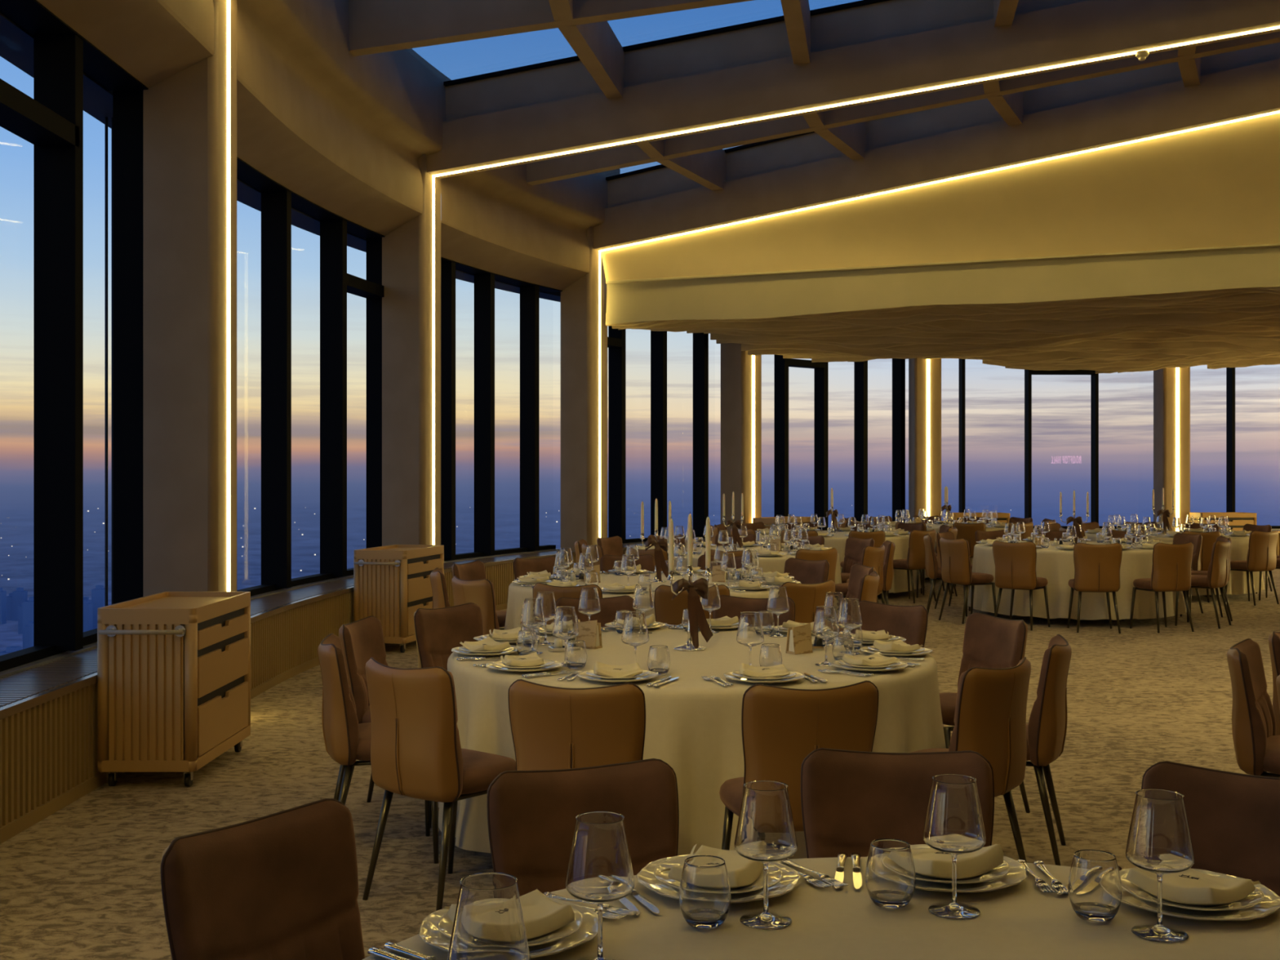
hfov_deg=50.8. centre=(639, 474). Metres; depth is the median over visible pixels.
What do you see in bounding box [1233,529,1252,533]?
napkin
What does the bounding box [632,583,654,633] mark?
wine glass
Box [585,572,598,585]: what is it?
water tumbler
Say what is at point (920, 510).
bowl
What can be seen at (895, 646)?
napkin
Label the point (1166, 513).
ribbon bow
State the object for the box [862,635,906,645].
charger plate
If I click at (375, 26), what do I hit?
beam
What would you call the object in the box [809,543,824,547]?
napkin
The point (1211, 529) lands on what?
water tumbler
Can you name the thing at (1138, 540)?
water tumbler
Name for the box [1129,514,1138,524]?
wine glass
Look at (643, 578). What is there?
water tumbler
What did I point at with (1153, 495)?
candle
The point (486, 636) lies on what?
dinner plate
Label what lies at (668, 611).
dining chair
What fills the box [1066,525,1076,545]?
wine glass
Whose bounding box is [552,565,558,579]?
water tumbler
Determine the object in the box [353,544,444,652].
cart
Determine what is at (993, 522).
water tumbler
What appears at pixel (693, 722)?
tablecloth
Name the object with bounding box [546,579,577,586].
napkin
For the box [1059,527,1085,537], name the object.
dining chair
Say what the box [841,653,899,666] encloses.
napkin
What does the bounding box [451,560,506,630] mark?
dining chair
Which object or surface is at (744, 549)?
bowl
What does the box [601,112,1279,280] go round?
ceiling panel
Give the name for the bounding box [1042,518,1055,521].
dining chair
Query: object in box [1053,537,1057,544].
salt shaker
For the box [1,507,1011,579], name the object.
city lights
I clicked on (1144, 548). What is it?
charger plate
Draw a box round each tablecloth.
[362,857,1279,959]
[438,625,946,858]
[504,572,801,630]
[667,546,841,584]
[755,530,921,592]
[876,523,1004,577]
[967,541,1186,620]
[1084,530,1264,595]
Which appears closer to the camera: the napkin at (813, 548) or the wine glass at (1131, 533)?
the napkin at (813, 548)
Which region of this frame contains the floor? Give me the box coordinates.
[0,568,1279,959]
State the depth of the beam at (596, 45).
11.88 m
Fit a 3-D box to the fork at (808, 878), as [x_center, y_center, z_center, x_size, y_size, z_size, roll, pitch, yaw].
[0.296,0.753,2.544,0.025,0.010,0.206,0,0,-27]
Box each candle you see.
[640,501,644,533]
[654,498,657,529]
[668,500,671,527]
[668,515,673,570]
[687,511,692,564]
[705,514,710,567]
[722,493,724,515]
[732,491,734,514]
[741,492,743,515]
[831,488,833,506]
[946,486,947,502]
[1059,490,1062,512]
[1072,490,1075,511]
[1086,492,1088,512]
[1151,488,1154,506]
[1162,488,1164,505]
[1172,488,1173,506]
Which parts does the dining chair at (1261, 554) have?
seat, leg, seat frame, backrest, leg, leg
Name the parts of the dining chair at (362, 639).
leg, backrest, seat, leg, leg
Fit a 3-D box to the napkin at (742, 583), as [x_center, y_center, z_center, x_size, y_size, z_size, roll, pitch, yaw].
[0.729,0.718,8.872,0.224,0.054,0.221,0,0,-44]
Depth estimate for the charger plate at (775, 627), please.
6.42 m
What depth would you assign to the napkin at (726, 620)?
6.60 m
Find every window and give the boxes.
[0,0,148,678]
[236,156,385,599]
[440,257,562,563]
[443,0,889,86]
[605,131,814,180]
[607,325,711,544]
[773,354,905,530]
[958,358,1120,529]
[1226,367,1279,529]
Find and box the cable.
[104,117,112,606]
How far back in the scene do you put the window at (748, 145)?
16.16 m
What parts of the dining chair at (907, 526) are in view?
backrest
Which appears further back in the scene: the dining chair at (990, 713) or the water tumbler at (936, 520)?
the water tumbler at (936, 520)
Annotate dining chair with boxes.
[160,798,365,959]
[317,633,438,863]
[338,615,431,827]
[362,657,515,911]
[413,602,483,670]
[430,567,450,608]
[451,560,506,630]
[451,575,499,635]
[486,758,679,896]
[508,679,645,770]
[513,555,555,579]
[533,582,602,624]
[555,595,635,626]
[574,538,587,562]
[582,542,604,573]
[596,535,623,555]
[600,554,654,573]
[637,548,668,571]
[647,534,684,546]
[653,584,729,625]
[697,554,742,573]
[703,549,742,556]
[711,525,719,546]
[712,595,795,626]
[713,523,728,533]
[715,533,755,546]
[719,680,878,849]
[730,528,756,544]
[742,521,764,530]
[780,529,817,542]
[780,579,835,623]
[783,557,829,583]
[787,521,818,529]
[795,547,837,591]
[797,535,824,546]
[800,747,994,857]
[835,544,884,603]
[838,519,848,528]
[838,571,879,631]
[840,530,885,573]
[840,537,874,582]
[844,521,876,530]
[845,563,875,598]
[846,540,895,604]
[858,600,928,647]
[869,515,892,521]
[886,528,936,603]
[895,521,926,530]
[897,522,924,588]
[911,515,940,523]
[911,657,1031,862]
[916,527,957,599]
[920,524,953,593]
[923,533,967,616]
[934,531,972,611]
[938,537,995,623]
[939,612,1030,813]
[950,634,1071,866]
[952,522,986,586]
[963,516,991,524]
[974,529,1007,544]
[992,540,1049,631]
[1008,516,1032,523]
[1010,521,1033,541]
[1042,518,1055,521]
[1043,530,1066,541]
[1047,520,1056,524]
[1048,522,1061,530]
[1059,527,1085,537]
[1066,542,1122,633]
[1080,521,1099,533]
[1106,530,1140,542]
[1125,521,1157,530]
[1129,542,1194,633]
[1141,760,1279,896]
[1173,533,1203,613]
[1174,539,1231,628]
[1180,535,1232,621]
[1182,530,1221,605]
[1185,522,1219,530]
[1225,530,1279,605]
[1226,638,1279,777]
[1242,524,1271,591]
[1258,558,1279,600]
[1268,631,1279,735]
[1275,675,1279,710]
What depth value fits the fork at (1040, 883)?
2.48 m
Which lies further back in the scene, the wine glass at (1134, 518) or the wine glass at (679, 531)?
the wine glass at (1134, 518)
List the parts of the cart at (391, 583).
handle, fluted panel, drawer, drawer, drawer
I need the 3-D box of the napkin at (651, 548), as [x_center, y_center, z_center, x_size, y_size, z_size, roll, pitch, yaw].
[0.086,0.718,13.023,0.221,0.054,0.224,0,0,-17]
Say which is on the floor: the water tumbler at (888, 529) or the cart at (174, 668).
the cart at (174, 668)
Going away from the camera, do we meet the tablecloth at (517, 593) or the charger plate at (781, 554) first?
the tablecloth at (517, 593)
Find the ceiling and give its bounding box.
[605,286,1279,373]
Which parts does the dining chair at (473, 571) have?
backrest, seat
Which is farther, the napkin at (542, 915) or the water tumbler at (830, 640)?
the water tumbler at (830, 640)
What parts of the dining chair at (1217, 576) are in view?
leg, leg, seat, seat frame, leg, backrest, leg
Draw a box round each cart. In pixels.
[97,591,250,786]
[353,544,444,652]
[752,516,810,528]
[942,512,1009,524]
[1189,512,1257,530]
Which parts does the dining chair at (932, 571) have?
leg, leg, backrest, seat, leg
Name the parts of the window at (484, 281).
sill frame, head frame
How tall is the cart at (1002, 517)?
0.872 m
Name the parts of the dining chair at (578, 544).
backrest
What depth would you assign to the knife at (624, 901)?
2.36 m
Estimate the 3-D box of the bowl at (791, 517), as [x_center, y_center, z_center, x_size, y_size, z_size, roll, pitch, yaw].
[1.989,0.591,17.693,0.107,0.124,0.107,0,0,-42]
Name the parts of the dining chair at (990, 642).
leg, seat, backrest, leg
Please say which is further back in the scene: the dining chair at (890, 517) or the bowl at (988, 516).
the dining chair at (890, 517)
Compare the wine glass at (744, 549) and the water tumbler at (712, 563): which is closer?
the wine glass at (744, 549)
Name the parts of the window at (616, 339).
sill frame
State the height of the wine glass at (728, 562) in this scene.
0.231 m
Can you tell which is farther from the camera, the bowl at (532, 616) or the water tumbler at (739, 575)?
the water tumbler at (739, 575)
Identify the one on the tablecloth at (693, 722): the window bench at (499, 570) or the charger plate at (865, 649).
the charger plate at (865, 649)
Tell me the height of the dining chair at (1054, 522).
0.868 m
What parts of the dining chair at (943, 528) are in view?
leg, backrest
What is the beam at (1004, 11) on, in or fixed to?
attached to the beam at (891, 49)
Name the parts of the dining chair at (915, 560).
seat, seat frame, leg, backrest, leg, leg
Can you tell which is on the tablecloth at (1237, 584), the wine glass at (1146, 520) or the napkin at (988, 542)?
the wine glass at (1146, 520)
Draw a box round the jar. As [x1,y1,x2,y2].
[570,573,575,579]
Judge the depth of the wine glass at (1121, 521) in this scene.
16.87 m
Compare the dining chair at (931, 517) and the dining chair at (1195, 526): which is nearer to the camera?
the dining chair at (1195, 526)
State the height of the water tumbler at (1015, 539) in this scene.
0.107 m
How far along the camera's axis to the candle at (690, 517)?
5.84 m
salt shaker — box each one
[553,637,562,648]
[570,569,575,579]
[727,572,733,579]
[783,542,787,549]
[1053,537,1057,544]
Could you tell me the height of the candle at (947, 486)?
0.258 m
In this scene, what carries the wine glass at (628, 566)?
on the tablecloth at (517, 593)
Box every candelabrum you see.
[640,529,668,582]
[666,564,711,651]
[722,514,743,551]
[830,505,837,533]
[944,501,948,524]
[1058,511,1088,545]
[1151,505,1173,534]
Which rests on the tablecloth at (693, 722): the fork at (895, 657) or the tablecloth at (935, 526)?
the fork at (895, 657)
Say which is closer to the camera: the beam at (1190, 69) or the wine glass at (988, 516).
the beam at (1190, 69)
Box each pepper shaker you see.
[578,571,583,579]
[813,636,822,646]
[1058,537,1062,544]
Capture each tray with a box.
[97,591,250,614]
[353,544,444,554]
[547,645,564,652]
[568,578,584,582]
[724,578,733,582]
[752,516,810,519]
[812,644,828,650]
[951,512,1009,515]
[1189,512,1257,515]
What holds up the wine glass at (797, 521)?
on the tablecloth at (900, 583)
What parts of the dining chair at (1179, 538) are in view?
backrest, leg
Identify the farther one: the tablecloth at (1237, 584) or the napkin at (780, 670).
the tablecloth at (1237, 584)
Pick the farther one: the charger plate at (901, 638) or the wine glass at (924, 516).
the wine glass at (924, 516)
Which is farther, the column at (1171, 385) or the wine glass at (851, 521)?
the column at (1171, 385)
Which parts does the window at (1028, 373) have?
sill frame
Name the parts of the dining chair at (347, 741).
leg, backrest, leg, seat frame, seat, leg, leg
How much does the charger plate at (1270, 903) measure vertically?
0.020 m
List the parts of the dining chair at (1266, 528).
backrest, leg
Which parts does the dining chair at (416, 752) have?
leg, leg, leg, backrest, seat frame, seat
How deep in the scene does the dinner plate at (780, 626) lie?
6.46 m
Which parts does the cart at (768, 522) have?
fluted panel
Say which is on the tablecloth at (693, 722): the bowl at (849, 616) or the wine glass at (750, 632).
the wine glass at (750, 632)
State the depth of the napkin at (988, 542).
14.26 m
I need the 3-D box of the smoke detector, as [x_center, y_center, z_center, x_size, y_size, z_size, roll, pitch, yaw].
[4.357,-3.627,11.689,0.110,0.070,0.110,0,0,0]
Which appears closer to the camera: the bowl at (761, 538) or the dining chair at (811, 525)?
the bowl at (761, 538)
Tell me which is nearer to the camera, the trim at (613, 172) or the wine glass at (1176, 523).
the wine glass at (1176, 523)
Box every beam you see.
[348,0,753,56]
[426,0,1279,178]
[526,31,1279,185]
[548,0,573,20]
[558,21,624,97]
[593,42,1279,251]
[636,139,663,158]
[657,149,726,190]
[780,0,810,63]
[802,111,824,127]
[814,121,866,159]
[982,80,999,93]
[986,91,1023,125]
[993,0,1018,26]
[1177,46,1195,56]
[1177,57,1200,86]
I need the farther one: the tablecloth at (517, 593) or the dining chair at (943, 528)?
the dining chair at (943, 528)
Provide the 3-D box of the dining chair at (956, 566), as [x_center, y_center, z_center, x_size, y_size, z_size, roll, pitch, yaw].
[3.376,1.088,13.936,0.463,0.868,0.452,0,0,-24]
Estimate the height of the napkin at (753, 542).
0.047 m
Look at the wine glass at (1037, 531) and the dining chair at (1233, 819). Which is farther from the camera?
the wine glass at (1037, 531)
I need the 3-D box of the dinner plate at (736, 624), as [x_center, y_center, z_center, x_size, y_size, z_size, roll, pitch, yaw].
[0.383,0.742,6.656,0.239,0.017,0.239,0,0,13]
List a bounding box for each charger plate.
[418,897,597,957]
[451,645,517,657]
[473,635,516,644]
[485,660,562,672]
[511,580,551,585]
[539,630,552,635]
[577,669,658,683]
[600,587,635,593]
[604,622,666,630]
[608,569,646,573]
[635,853,800,902]
[674,569,705,573]
[711,624,738,630]
[723,670,805,684]
[727,585,771,591]
[737,544,759,546]
[757,553,784,556]
[759,580,800,585]
[773,626,813,634]
[831,659,908,672]
[836,528,853,531]
[860,645,933,657]
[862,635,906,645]
[866,844,1026,893]
[1055,546,1073,550]
[1119,866,1279,920]
[1134,546,1153,549]
[1226,533,1249,536]
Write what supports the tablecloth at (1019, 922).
on the banquet table
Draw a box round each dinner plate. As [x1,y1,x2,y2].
[437,901,582,946]
[458,645,514,653]
[480,633,516,641]
[493,659,554,669]
[516,579,551,582]
[539,627,552,632]
[586,669,649,679]
[602,587,635,591]
[611,621,659,626]
[653,854,782,893]
[711,621,739,626]
[731,584,767,588]
[732,670,796,680]
[756,553,781,555]
[761,579,795,583]
[778,625,813,631]
[838,660,900,669]
[862,635,899,642]
[867,645,924,654]
[910,845,1009,883]
[1120,870,1263,911]
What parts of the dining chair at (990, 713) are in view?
seat, backrest, leg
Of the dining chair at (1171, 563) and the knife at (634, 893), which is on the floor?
the dining chair at (1171, 563)
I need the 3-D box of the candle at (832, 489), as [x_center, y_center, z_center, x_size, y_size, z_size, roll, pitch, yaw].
[2.435,0.307,17.054,0.022,0.258,0.022,0,0,0]
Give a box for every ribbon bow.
[644,537,668,580]
[671,577,713,647]
[724,520,743,547]
[826,509,839,533]
[941,504,952,524]
[1066,516,1083,543]
[1156,509,1171,533]
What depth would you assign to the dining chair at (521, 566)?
10.67 m
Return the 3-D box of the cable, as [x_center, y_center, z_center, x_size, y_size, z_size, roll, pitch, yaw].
[-3.453,0.270,8.773,0.052,6.500,0.040,0,0,0]
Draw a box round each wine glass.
[447,871,529,959]
[520,598,545,653]
[536,591,556,644]
[551,606,578,666]
[554,550,569,568]
[560,547,573,568]
[565,811,635,959]
[577,552,593,585]
[577,586,600,621]
[586,545,599,563]
[620,554,636,585]
[621,611,648,662]
[625,544,639,575]
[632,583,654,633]
[659,527,668,538]
[664,528,675,542]
[673,544,685,575]
[674,525,684,542]
[675,554,687,578]
[684,529,696,554]
[699,583,720,633]
[702,524,713,547]
[713,545,727,564]
[717,530,728,545]
[720,552,736,588]
[734,780,797,929]
[736,611,764,665]
[737,524,747,547]
[741,547,754,580]
[743,550,759,581]
[755,530,766,550]
[766,586,789,637]
[768,525,779,539]
[775,515,782,526]
[777,515,785,525]
[783,529,794,554]
[787,514,795,529]
[792,526,799,542]
[793,516,802,526]
[797,528,808,548]
[809,514,817,530]
[812,605,839,666]
[817,517,826,532]
[824,591,843,645]
[836,514,844,531]
[837,598,862,654]
[847,517,856,530]
[861,514,869,532]
[870,516,879,531]
[877,515,884,526]
[881,515,889,532]
[894,510,902,518]
[902,510,909,519]
[918,509,924,522]
[920,511,928,523]
[923,773,986,919]
[940,509,946,524]
[945,511,953,520]
[963,509,969,524]
[968,511,976,524]
[982,509,988,525]
[985,511,992,526]
[991,510,997,519]
[1004,522,1012,534]
[1010,524,1021,536]
[1017,521,1025,537]
[1032,524,1044,547]
[1040,521,1049,533]
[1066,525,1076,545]
[1101,525,1112,544]
[1102,522,1111,543]
[1107,515,1116,525]
[1114,515,1119,529]
[1116,515,1125,529]
[1125,788,1194,942]
[1126,523,1137,544]
[1126,525,1137,548]
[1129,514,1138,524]
[1137,524,1147,537]
[1142,516,1151,536]
[1155,514,1162,532]
[1172,517,1181,533]
[1185,514,1194,531]
[1200,517,1208,532]
[1208,515,1217,527]
[1217,516,1226,528]
[1221,515,1228,525]
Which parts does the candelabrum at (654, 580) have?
stem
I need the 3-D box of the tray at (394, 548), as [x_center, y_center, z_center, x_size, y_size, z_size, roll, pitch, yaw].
[-2.120,0.663,11.920,0.480,0.030,0.950,0,0,12]
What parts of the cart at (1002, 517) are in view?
drawer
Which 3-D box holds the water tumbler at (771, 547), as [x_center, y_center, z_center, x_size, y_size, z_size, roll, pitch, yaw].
[1.236,0.706,12.673,0.088,0.107,0.088,0,0,-18]
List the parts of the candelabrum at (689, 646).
arm, stem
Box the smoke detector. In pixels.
[1135,49,1148,61]
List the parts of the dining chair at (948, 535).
leg, backrest, leg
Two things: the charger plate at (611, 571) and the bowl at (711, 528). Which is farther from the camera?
the bowl at (711, 528)
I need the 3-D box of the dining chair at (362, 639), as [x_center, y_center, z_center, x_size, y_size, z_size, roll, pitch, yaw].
[-1.095,1.088,6.029,0.463,0.868,0.452,0,0,8]
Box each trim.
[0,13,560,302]
[36,0,214,88]
[424,71,450,155]
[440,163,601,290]
[591,168,620,226]
[605,243,1279,284]
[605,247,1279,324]
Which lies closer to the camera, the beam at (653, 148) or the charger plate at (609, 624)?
the charger plate at (609, 624)
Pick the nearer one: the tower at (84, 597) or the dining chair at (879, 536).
the dining chair at (879, 536)
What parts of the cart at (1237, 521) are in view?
fluted panel, drawer, drawer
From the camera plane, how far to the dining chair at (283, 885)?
2.58 m
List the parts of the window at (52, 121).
sill frame, head frame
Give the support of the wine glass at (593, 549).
on the tablecloth at (517, 593)
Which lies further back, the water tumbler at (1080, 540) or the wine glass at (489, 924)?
the water tumbler at (1080, 540)
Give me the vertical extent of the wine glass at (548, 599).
0.231 m
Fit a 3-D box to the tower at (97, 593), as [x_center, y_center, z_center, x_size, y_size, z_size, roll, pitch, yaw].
[-953.134,236.285,2376.238,20.434,80.471,20.434,0,0,0]
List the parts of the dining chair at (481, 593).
backrest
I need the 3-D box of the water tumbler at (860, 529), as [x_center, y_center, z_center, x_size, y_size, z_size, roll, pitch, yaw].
[2.707,0.706,16.537,0.088,0.107,0.088,0,0,-12]
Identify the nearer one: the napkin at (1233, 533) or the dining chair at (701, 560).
the dining chair at (701, 560)
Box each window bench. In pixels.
[0,647,124,844]
[250,577,353,699]
[444,550,576,610]
[622,538,711,554]
[1271,529,1279,555]
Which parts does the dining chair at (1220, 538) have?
leg, seat, leg, backrest, leg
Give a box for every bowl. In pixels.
[520,598,545,628]
[536,591,556,620]
[551,606,578,639]
[565,811,635,902]
[577,552,593,572]
[613,560,622,573]
[620,554,636,573]
[621,611,648,644]
[625,544,639,560]
[632,583,654,610]
[673,544,685,560]
[684,529,696,542]
[699,583,720,610]
[702,524,713,537]
[720,552,736,572]
[734,780,797,862]
[736,611,764,645]
[737,524,747,537]
[741,547,754,564]
[743,550,759,568]
[755,530,766,543]
[766,586,789,613]
[783,529,794,542]
[787,514,795,524]
[797,528,808,541]
[809,514,817,523]
[812,605,839,638]
[817,517,826,527]
[824,591,843,617]
[836,514,844,523]
[837,598,862,628]
[861,514,869,524]
[870,516,879,526]
[881,515,889,525]
[918,509,924,517]
[923,773,986,853]
[940,509,946,517]
[963,509,969,517]
[968,511,976,519]
[982,509,988,518]
[985,511,992,519]
[1032,524,1044,537]
[1066,525,1076,537]
[1101,525,1112,537]
[1102,522,1111,531]
[1114,515,1119,523]
[1125,788,1194,873]
[1126,523,1137,533]
[1126,525,1137,537]
[1142,516,1151,527]
[1155,514,1162,524]
[1172,517,1181,527]
[1185,514,1194,524]
[1200,517,1208,527]
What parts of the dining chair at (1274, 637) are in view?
backrest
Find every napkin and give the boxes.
[443,888,574,938]
[459,636,510,651]
[488,626,520,639]
[500,652,544,666]
[516,573,549,582]
[526,569,551,577]
[541,619,580,630]
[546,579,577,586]
[594,661,642,677]
[602,582,635,590]
[612,564,640,570]
[613,613,654,625]
[637,546,654,549]
[661,844,763,888]
[674,566,701,570]
[706,616,738,625]
[737,541,755,544]
[738,580,761,586]
[739,662,790,678]
[756,528,769,530]
[757,549,780,554]
[763,571,789,577]
[764,576,794,582]
[782,620,813,629]
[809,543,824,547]
[811,546,832,550]
[817,532,829,534]
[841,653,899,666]
[862,630,892,639]
[873,640,922,652]
[884,531,893,534]
[893,530,909,533]
[911,843,1003,879]
[980,538,999,542]
[986,539,1008,543]
[995,523,1005,525]
[1059,543,1074,547]
[1087,528,1102,531]
[1126,868,1260,905]
[1142,542,1155,546]
[1148,539,1159,542]
[1151,541,1173,544]
[1168,531,1180,535]
[1190,527,1202,530]
[1232,531,1245,534]
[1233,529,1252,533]
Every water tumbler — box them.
[515,630,537,655]
[520,626,540,644]
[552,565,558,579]
[555,568,568,582]
[564,640,586,669]
[573,562,584,577]
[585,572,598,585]
[613,560,623,575]
[614,609,631,633]
[638,573,651,584]
[647,644,670,675]
[665,560,674,570]
[678,855,731,929]
[681,608,698,631]
[691,573,704,582]
[693,542,702,555]
[695,537,703,546]
[710,561,717,576]
[727,537,732,546]
[728,543,738,551]
[733,570,746,584]
[741,564,751,578]
[751,567,763,582]
[757,610,774,634]
[759,643,782,666]
[762,537,770,547]
[766,543,776,551]
[778,525,785,532]
[792,542,802,551]
[801,540,809,549]
[803,523,809,531]
[822,637,833,642]
[826,527,834,536]
[832,634,854,660]
[842,626,862,651]
[857,524,863,528]
[857,527,864,532]
[865,838,915,909]
[878,526,884,531]
[885,525,892,532]
[895,518,901,523]
[905,519,911,523]
[927,520,933,527]
[933,516,939,524]
[958,517,964,523]
[990,519,996,527]
[1002,534,1010,542]
[1009,534,1013,542]
[1013,536,1021,542]
[1040,537,1049,548]
[1062,532,1070,542]
[1067,849,1122,922]
[1077,537,1085,543]
[1096,533,1104,542]
[1112,537,1121,544]
[1120,526,1127,531]
[1124,533,1133,544]
[1134,537,1143,546]
[1140,535,1148,543]
[1148,523,1155,530]
[1149,527,1157,536]
[1178,524,1186,532]
[1182,527,1189,532]
[1208,527,1216,532]
[1223,526,1231,535]
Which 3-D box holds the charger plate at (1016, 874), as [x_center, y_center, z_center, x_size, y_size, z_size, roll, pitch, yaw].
[0.575,0.749,2.541,0.301,0.020,0.301,0,0,-12]
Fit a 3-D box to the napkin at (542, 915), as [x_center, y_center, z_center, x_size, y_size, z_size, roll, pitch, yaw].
[-0.216,0.724,2.219,0.199,0.042,0.212,0,0,38]
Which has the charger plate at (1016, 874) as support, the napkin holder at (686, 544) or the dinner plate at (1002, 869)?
the dinner plate at (1002, 869)
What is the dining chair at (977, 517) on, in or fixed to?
on the floor
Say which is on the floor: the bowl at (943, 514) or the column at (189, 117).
the column at (189, 117)
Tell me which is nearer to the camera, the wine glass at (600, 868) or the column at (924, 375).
the wine glass at (600, 868)
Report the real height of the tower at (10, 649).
48.289 m
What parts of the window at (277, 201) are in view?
sill frame, head frame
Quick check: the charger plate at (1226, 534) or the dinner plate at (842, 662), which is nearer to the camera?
the dinner plate at (842, 662)
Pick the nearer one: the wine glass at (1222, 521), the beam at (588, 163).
the beam at (588, 163)
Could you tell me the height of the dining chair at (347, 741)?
0.868 m
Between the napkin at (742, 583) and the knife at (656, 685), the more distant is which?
the napkin at (742, 583)
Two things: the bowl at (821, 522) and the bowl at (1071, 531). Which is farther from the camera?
the bowl at (821, 522)
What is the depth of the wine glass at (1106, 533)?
13.70 m
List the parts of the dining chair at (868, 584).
backrest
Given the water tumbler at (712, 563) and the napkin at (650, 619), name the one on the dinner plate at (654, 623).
the napkin at (650, 619)
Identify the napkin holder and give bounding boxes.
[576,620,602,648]
[583,564,600,582]
[684,541,696,551]
[711,564,728,582]
[770,538,781,551]
[913,517,921,523]
[1031,535,1041,546]
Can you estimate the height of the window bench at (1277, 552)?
0.553 m
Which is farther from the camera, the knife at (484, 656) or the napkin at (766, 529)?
the napkin at (766, 529)
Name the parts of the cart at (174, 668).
handle, fluted panel, drawer, drawer, drawer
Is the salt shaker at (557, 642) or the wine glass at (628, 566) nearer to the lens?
the salt shaker at (557, 642)
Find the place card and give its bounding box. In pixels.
[785,622,813,654]
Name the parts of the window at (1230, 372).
sill frame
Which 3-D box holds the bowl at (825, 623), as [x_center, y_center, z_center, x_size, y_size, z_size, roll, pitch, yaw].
[0.741,0.591,5.369,0.107,0.124,0.107,0,0,39]
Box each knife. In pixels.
[367,946,408,959]
[383,941,436,959]
[456,657,504,660]
[458,656,504,658]
[522,670,572,677]
[524,671,576,678]
[618,897,639,915]
[630,888,659,914]
[646,675,671,686]
[653,676,679,687]
[803,672,827,683]
[804,675,817,683]
[834,852,848,888]
[850,852,862,889]
[903,662,920,666]
[1057,884,1067,894]
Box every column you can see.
[142,0,236,596]
[382,153,440,546]
[560,226,607,551]
[720,342,761,534]
[908,357,941,520]
[1153,366,1190,531]
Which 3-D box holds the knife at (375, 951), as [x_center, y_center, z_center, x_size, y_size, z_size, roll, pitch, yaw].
[-0.341,0.753,2.064,0.227,0.012,0.021,0,0,40]
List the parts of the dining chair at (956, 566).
leg, leg, backrest, seat frame, leg, seat, leg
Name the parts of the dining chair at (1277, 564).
leg, leg, seat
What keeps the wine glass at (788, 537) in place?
on the tablecloth at (772, 564)
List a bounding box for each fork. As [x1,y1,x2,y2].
[542,891,640,915]
[557,671,580,680]
[566,672,579,680]
[583,906,626,919]
[663,622,682,627]
[702,675,728,686]
[710,675,733,685]
[779,857,848,886]
[795,870,832,888]
[817,669,867,676]
[822,668,873,675]
[895,657,924,659]
[896,657,924,661]
[1017,859,1055,892]
[1032,860,1068,893]
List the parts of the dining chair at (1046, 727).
seat, seat frame, backrest, leg, leg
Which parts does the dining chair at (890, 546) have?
leg, leg, backrest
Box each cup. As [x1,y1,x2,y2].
[640,533,644,539]
[653,529,658,536]
[666,570,675,581]
[685,564,693,574]
[703,566,711,576]
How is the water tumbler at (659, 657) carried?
on the tablecloth at (693, 722)
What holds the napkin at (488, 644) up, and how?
on the dinner plate at (461, 648)
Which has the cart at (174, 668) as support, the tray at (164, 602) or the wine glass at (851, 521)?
the tray at (164, 602)
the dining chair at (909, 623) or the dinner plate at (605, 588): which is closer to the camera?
the dining chair at (909, 623)
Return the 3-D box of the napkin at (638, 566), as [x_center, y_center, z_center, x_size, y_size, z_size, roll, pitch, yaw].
[-0.103,0.718,10.351,0.224,0.054,0.221,0,0,-11]
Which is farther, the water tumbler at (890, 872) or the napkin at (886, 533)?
the napkin at (886, 533)
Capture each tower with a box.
[0,587,6,624]
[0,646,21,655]
[6,592,12,620]
[12,587,27,621]
[17,602,22,634]
[22,596,33,648]
[23,621,33,648]
[30,622,33,647]
[83,596,91,603]
[83,599,93,631]
[91,585,104,629]
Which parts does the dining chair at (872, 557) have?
seat, backrest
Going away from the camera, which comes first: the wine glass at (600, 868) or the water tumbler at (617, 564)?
the wine glass at (600, 868)
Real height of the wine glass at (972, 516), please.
0.231 m

